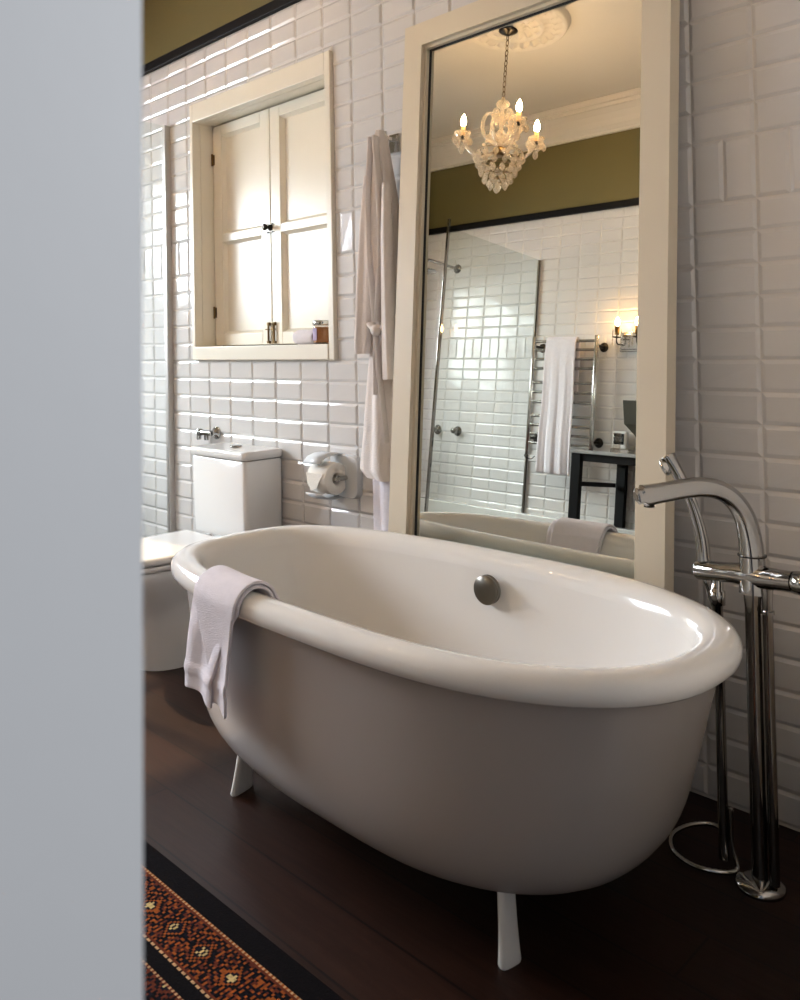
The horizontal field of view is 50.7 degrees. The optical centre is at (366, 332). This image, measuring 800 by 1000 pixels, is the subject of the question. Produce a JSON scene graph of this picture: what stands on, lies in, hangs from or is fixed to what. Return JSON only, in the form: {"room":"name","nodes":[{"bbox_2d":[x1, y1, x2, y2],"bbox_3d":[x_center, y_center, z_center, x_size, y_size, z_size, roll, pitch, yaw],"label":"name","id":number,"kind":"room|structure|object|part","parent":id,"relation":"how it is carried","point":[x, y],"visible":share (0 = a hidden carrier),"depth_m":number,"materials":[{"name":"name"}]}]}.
{"room":"bathroom","nodes":[
{"label":"bathroom","id":0,"kind":"room"},
{"bbox_2d":[0,0,25,999],"bbox_3d":[0.187,-0.443,0.616,3.210,3.100,0.100,0,-1,-44],"label":"wall","id":1,"kind":"structure","parent":0,"point":[12,881],"depth_m":0.25,"materials":[{"name":"grey paint"}]},
{"bbox_2d":[15,0,142,999],"bbox_3d":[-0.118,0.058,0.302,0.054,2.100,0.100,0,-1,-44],"label":"door","id":2,"kind":"structure","parent":1,"relation":"attached to","point":[79,62],"depth_m":0.26,"materials":[{"name":"grey paint"}]},
{"bbox_2d":[142,0,799,831],"bbox_3d":[-0.143,-0.392,3.156,0.197,3.100,4.200,0,-1,-44],"label":"wall","id":3,"kind":"structure","parent":0,"point":[737,418],"depth_m":2.08,"materials":[{"name":"white tile"}]},
{"bbox_2d":[162,125,175,532],"bbox_3d":[-1.121,0.079,3.524,0.699,2.008,0.024,0,-1,-44],"label":"screen","id":4,"kind":"object","parent":3,"relation":"attached to","point":[166,160],"visible":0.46,"depth_m":3.75,"materials":[{"name":"clear glass"}]},
{"bbox_2d":[197,426,220,439],"bbox_3d":[-0.664,0.420,3.519,0.047,0.060,0.123,0,-1,-44],"label":"valve","id":5,"kind":"object","parent":3,"relation":"attached to","point":[215,432],"visible":1,"depth_m":3.50,"materials":[{"name":"silver metal"}]},
{"bbox_3d":[-0.703,0.427,3.549,0.032,0.048,0.025,0,-1,-44],"label":"lever","id":6,"kind":"part","parent":5,"relation":"part of","materials":[{"name":"silver metal"}]},
{"bbox_2d":[142,0,301,76],"bbox_3d":[-0.266,-1.251,3.136,0.022,0.042,4.100,0,-1,-44],"label":"trim","id":7,"kind":"structure","parent":3,"relation":"attached to","point":[274,6],"depth_m":3.48,"materials":[{"name":"black paint"}]},
{"bbox_2d":[189,50,337,359],"bbox_3d":[-0.392,-0.443,3.352,0.146,1.098,0.908,0,-1,-44],"label":"window","id":8,"kind":"structure","parent":3,"relation":"in","point":[263,219],"depth_m":3.40,"materials":[{"name":"beige paint"}]},
{"bbox_3d":[-0.521,-0.643,3.554,0.020,0.428,0.276,0,-1,-44],"label":"panel","id":9,"kind":"part","parent":8,"relation":"part of","materials":[{"name":"beige paint"}]},
{"bbox_2d":[213,109,272,345],"bbox_3d":[-0.517,-0.425,3.550,0.032,0.954,0.400,0,-1,-44],"label":"shutter","id":10,"kind":"object","parent":8,"relation":"attached to","point":[242,143],"depth_m":3.56,"materials":[{"name":"beige paint"}]},
{"bbox_3d":[-0.513,-0.195,3.546,0.020,0.395,0.276,0,-1,-44],"label":"panel","id":11,"kind":"part","parent":8,"relation":"part of","materials":[{"name":"beige paint"}]},
{"bbox_2d":[270,89,328,343],"bbox_3d":[-0.219,-0.436,3.244,0.032,0.954,0.447,0,-1,-44],"label":"shutter","id":12,"kind":"object","parent":8,"relation":"attached to","point":[298,209],"depth_m":3.30,"materials":[{"name":"beige paint"}]},
{"bbox_3d":[-0.223,-0.653,3.248,0.020,0.428,0.323,0,-1,-44],"label":"panel","id":13,"kind":"part","parent":8,"relation":"part of","materials":[{"name":"beige paint"}]},
{"bbox_2d":[292,329,315,344],"bbox_3d":[-0.226,0.016,3.170,0.056,0.056,0.113,0,-1,-44],"label":"rolled flannel","id":14,"kind":"object","parent":8,"relation":"on","point":[299,337],"visible":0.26,"depth_m":3.15,"materials":[{"name":"white fabric"}]},
{"bbox_3d":[-0.214,-0.206,3.240,0.020,0.395,0.323,0,-1,-44],"label":"panel","id":15,"kind":"part","parent":8,"relation":"part of","materials":[{"name":"beige paint"}]},
{"bbox_2d":[312,320,328,342],"bbox_3d":[-0.165,-0.002,3.100,0.071,0.086,0.071,0,-1,-44],"label":"candle jar","id":16,"kind":"object","parent":8,"relation":"on","point":[320,334],"visible":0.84,"depth_m":3.07,"materials":[{"name":"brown glass"}]},
{"bbox_3d":[-0.166,-0.036,3.101,0.071,0.017,0.071,0,-1,-44],"label":"lid","id":17,"kind":"part","parent":16,"relation":"part of","materials":[{"name":"metal"}]},
{"bbox_2d":[303,451,362,499],"bbox_3d":[-0.123,0.499,2.911,0.122,0.160,0.184,0,-1,-44],"label":"toilet roll holder","id":18,"kind":"object","parent":3,"relation":"attached to","point":[353,489],"visible":0.8,"depth_m":2.90,"materials":[{"name":"grey plastic"}]},
{"bbox_2d":[303,451,341,464],"bbox_3d":[-0.151,0.435,2.936,0.118,0.031,0.087,0,-1,-44],"label":"hood","id":19,"kind":"object","parent":18,"relation":"attached to","point":[317,458],"depth_m":2.92,"materials":[{"name":"silver metal"}]},
{"bbox_2d":[306,461,344,494],"bbox_3d":[-0.140,0.503,2.925,0.116,0.110,0.100,0,-1,-44],"label":"toilet roll","id":20,"kind":"object","parent":18,"relation":"on","point":[319,477],"visible":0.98,"depth_m":2.89,"materials":[{"name":"paper"}]},
{"bbox_3d":[-0.066,0.498,2.924,0.021,0.150,0.122,0,-1,-44],"label":"plate","id":21,"kind":"part","parent":18,"relation":"part of","materials":[{"name":"grey plastic"}]},
{"bbox_2d":[384,131,399,153],"bbox_3d":[0.074,-0.623,2.757,0.053,0.065,0.042,0,-1,-44],"label":"robe hook","id":22,"kind":"object","parent":3,"relation":"attached to","point":[394,141],"visible":0.95,"depth_m":2.76,"materials":[{"name":"metal"}]},
{"bbox_2d":[354,130,398,530],"bbox_3d":[0.042,0.045,2.728,0.138,1.405,0.218,0,-1,-44],"label":"robe","id":23,"kind":"object","parent":22,"relation":"hanging from","point":[376,280],"visible":0.8,"depth_m":2.69,"materials":[{"name":"white fabric"}]},
{"bbox_2d":[143,667,799,999],"bbox_3d":[-0.597,1.163,1.486,3.300,0.050,6.120,0,-1,-44],"label":"floor","id":24,"kind":"structure","parent":0,"point":[369,924],"depth_m":1.65,"materials":[{"name":"brown wood"}]},
{"bbox_2d":[143,442,281,670],"bbox_3d":[-0.681,0.801,3.075,0.687,0.733,0.366,0,-1,-44],"label":"toilet","id":25,"kind":"object","parent":24,"relation":"on","point":[237,486],"visible":0.43,"depth_m":3.10,"materials":[{"name":"white ceramic"}]},
{"bbox_3d":[-0.755,0.798,3.003,0.472,0.018,0.352,0,-1,-44],"label":"seat","id":26,"kind":"part","parent":25,"relation":"part of","materials":[{"name":"white plastic"}]},
{"bbox_3d":[-0.753,0.773,3.005,0.486,0.024,0.356,0,-1,-44],"label":"seat lid","id":27,"kind":"part","parent":25,"relation":"part of","materials":[{"name":"white ceramic"}]},
{"bbox_3d":[-0.508,0.458,3.255,0.188,0.032,0.366,0,-1,-44],"label":"cistern lid","id":28,"kind":"part","parent":25,"relation":"part of","materials":[{"name":"white ceramic"}]},
{"bbox_2d":[143,839,343,999],"bbox_3d":[-0.751,1.139,1.603,0.760,0.006,2.400,0,-1,-44],"label":"rug","id":29,"kind":"object","parent":24,"relation":"on","point":[196,947],"visible":0.26,"depth_m":1.53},
{"bbox_2d":[171,525,742,970],"bbox_3d":[0.106,0.847,1.933,0.735,0.571,1.442,0,-1,-44],"label":"bathtub","id":30,"kind":"object","parent":24,"relation":"on","point":[508,724],"visible":0.91,"depth_m":1.55,"materials":[{"name":"white ceramic"}]},
{"bbox_2d":[184,565,279,718],"bbox_3d":[-0.297,0.685,1.919,0.167,0.285,0.231,0,-1,-37],"label":"bath towel","id":31,"kind":"object","parent":30,"relation":"hanging from","point":[219,592],"visible":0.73,"depth_m":1.86,"materials":[{"name":"white fabric"}]},
{"bbox_2d":[388,0,679,591],"bbox_3d":[0.405,0.081,2.282,0.204,2.098,0.877,0,-1,-44],"label":"mirror","id":32,"kind":"object","parent":24,"relation":"on","point":[534,379],"visible":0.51,"depth_m":2.25,"materials":[{"name":"beige paint"}]},
{"bbox_2d":[633,477,799,902],"bbox_3d":[0.714,0.702,1.645,0.278,0.829,0.264,0,-1,-44],"label":"mixer tap","id":33,"kind":"object","parent":24,"relation":"on","point":[757,581],"visible":0.98,"depth_m":1.68,"materials":[{"name":"silver metal"}]},
{"bbox_2d":[659,452,710,561],"bbox_3d":[0.687,0.374,1.825,0.046,0.225,0.106,0,-1,-44],"label":"shower","id":34,"kind":"object","parent":33,"relation":"on","point":[669,464],"visible":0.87,"depth_m":1.80,"materials":[{"name":"silver metal"}]},
{"bbox_3d":[0.655,0.296,1.852,0.038,0.035,0.027,0,-1,-44],"label":"spray plate","id":35,"kind":"part","parent":34,"relation":"part of","materials":[{"name":"metal"}]},
{"bbox_3d":[0.667,0.408,1.674,0.289,0.239,0.054,-1,-1,-17],"label":"spout","id":36,"kind":"part","parent":33,"relation":"part of","materials":[{"name":"silver metal"}]},
{"bbox_2d":[668,580,739,875],"bbox_3d":[0.721,0.823,1.835,0.137,0.593,0.192,-1,-1,16],"label":"shower hose","id":37,"kind":"object","parent":33,"relation":"attached to","point":[675,831],"visible":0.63,"depth_m":1.75,"materials":[{"name":"metal"}]},
{"bbox_3d":[0.840,0.483,1.621,0.045,0.046,0.037,0,-1,-34],"label":"handle","id":38,"kind":"part","parent":33,"relation":"part of","materials":[{"name":"silver metal"}]}
]}

